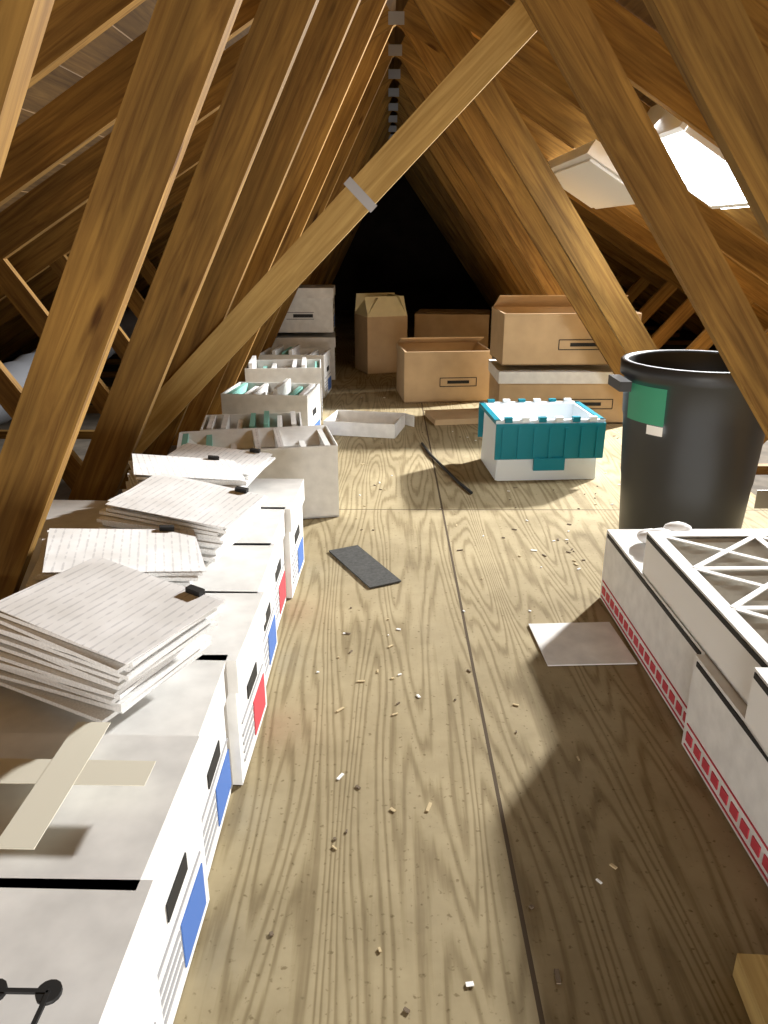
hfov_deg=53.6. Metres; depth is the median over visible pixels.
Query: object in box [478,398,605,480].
storage tote
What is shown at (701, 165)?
skylight window
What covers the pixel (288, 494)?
storage box
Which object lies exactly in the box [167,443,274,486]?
paper stack
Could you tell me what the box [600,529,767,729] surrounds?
carton
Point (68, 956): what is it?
storage box
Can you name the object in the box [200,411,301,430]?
storage box
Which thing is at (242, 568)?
storage box
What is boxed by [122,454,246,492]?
paper stack
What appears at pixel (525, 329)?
cardboard box
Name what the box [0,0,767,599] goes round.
roof
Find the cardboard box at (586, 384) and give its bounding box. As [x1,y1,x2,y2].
[488,359,622,422]
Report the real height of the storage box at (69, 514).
0.288 m
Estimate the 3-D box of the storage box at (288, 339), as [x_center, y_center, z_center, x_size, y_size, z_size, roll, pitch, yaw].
[-0.567,-1.102,5.349,0.454,0.288,0.354,-1,20,-3]
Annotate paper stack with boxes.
[0,556,224,721]
[26,525,206,587]
[97,473,267,566]
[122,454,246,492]
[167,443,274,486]
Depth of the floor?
1.35 m
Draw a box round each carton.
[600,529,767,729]
[681,654,767,885]
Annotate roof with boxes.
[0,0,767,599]
[392,0,689,330]
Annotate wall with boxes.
[332,174,491,310]
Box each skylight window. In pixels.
[548,140,634,208]
[647,104,748,208]
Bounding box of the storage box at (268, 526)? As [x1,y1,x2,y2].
[233,507,286,628]
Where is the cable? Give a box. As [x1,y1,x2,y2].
[421,442,472,493]
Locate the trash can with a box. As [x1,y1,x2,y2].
[608,350,764,528]
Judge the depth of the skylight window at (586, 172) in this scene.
3.49 m
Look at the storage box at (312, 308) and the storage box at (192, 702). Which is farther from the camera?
the storage box at (312, 308)
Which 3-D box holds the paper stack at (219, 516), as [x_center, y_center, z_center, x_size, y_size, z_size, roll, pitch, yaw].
[-0.443,0.011,1.666,0.321,0.121,0.249,5,21,13]
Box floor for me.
[173,311,767,1023]
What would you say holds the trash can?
on the floor
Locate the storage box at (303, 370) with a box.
[245,356,322,419]
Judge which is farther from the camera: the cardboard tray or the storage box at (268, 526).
the cardboard tray
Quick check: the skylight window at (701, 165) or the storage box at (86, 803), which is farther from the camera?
the skylight window at (701, 165)
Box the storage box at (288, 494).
[247,478,304,597]
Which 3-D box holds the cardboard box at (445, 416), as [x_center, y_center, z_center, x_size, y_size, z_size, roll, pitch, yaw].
[0.395,-0.517,4.119,0.300,0.030,0.240,-3,20,-9]
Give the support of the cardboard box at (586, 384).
on the floor
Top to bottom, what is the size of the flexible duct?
0.280 m
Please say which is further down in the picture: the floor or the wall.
the floor
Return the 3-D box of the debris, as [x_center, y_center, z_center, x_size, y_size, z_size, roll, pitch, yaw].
[0.214,-0.323,3.631,2.015,0.002,5.949,0,20,0]
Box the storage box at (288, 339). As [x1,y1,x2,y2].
[272,331,335,379]
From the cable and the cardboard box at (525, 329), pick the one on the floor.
the cable
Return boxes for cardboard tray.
[323,410,413,437]
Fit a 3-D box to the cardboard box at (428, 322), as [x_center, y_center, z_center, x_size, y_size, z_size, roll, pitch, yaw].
[0.558,-1.442,6.175,0.582,0.362,0.422,3,20,8]
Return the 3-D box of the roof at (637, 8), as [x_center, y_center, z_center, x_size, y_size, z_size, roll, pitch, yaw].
[1.846,-1.579,4.415,3.590,2.168,11.700,0,20,0]
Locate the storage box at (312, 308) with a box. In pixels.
[278,285,334,332]
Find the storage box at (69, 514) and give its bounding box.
[18,500,108,591]
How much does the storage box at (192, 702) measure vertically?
0.263 m
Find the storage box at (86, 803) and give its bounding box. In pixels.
[0,722,209,1023]
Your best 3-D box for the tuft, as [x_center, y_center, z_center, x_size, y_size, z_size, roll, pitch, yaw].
[0.714,0.059,1.922,0.149,0.055,0.084,-4,20,-11]
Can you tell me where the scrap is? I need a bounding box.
[329,545,400,588]
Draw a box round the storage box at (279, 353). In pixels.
[258,344,331,397]
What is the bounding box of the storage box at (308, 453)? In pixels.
[176,425,338,518]
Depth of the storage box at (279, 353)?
4.69 m
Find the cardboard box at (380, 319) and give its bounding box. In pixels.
[354,292,406,374]
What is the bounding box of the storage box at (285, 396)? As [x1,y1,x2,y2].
[221,378,320,425]
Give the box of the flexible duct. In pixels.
[0,310,137,424]
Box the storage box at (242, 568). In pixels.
[192,543,276,684]
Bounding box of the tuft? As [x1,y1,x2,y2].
[637,521,692,542]
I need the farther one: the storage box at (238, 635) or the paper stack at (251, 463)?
the paper stack at (251, 463)
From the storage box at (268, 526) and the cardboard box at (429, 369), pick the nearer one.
the storage box at (268, 526)
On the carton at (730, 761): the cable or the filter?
the filter
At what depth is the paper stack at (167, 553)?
1.39 m
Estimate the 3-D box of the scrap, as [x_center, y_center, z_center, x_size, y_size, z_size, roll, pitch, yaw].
[-0.062,0.161,2.294,0.100,0.004,0.300,-10,22,-25]
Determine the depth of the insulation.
4.21 m
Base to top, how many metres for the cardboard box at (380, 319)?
0.544 m
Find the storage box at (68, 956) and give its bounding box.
[0,878,163,1023]
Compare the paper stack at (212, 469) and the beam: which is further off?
the beam
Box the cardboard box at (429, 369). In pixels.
[396,337,491,402]
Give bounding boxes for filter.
[744,667,767,756]
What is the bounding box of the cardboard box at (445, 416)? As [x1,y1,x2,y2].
[425,408,478,425]
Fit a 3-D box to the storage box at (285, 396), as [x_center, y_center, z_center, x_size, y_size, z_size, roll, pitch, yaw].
[-0.528,-0.472,3.620,0.404,0.286,0.304,2,20,6]
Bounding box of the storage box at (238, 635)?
[196,591,266,784]
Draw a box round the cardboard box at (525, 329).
[490,295,641,364]
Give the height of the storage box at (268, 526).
0.263 m
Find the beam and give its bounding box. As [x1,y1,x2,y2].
[128,0,536,467]
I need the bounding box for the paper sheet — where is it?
[529,622,636,665]
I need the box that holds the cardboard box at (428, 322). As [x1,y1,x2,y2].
[414,309,489,347]
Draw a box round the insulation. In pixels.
[0,318,767,499]
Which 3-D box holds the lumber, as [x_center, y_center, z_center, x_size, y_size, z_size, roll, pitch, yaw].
[0.504,0.658,0.875,0.090,0.040,0.300,1,20,4]
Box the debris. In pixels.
[269,356,620,1013]
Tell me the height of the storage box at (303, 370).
0.306 m
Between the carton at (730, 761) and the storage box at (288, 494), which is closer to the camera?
the carton at (730, 761)
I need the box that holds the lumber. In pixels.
[733,953,767,1023]
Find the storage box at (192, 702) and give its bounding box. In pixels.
[0,655,232,877]
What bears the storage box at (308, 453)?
on the floor
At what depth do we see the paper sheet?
1.85 m

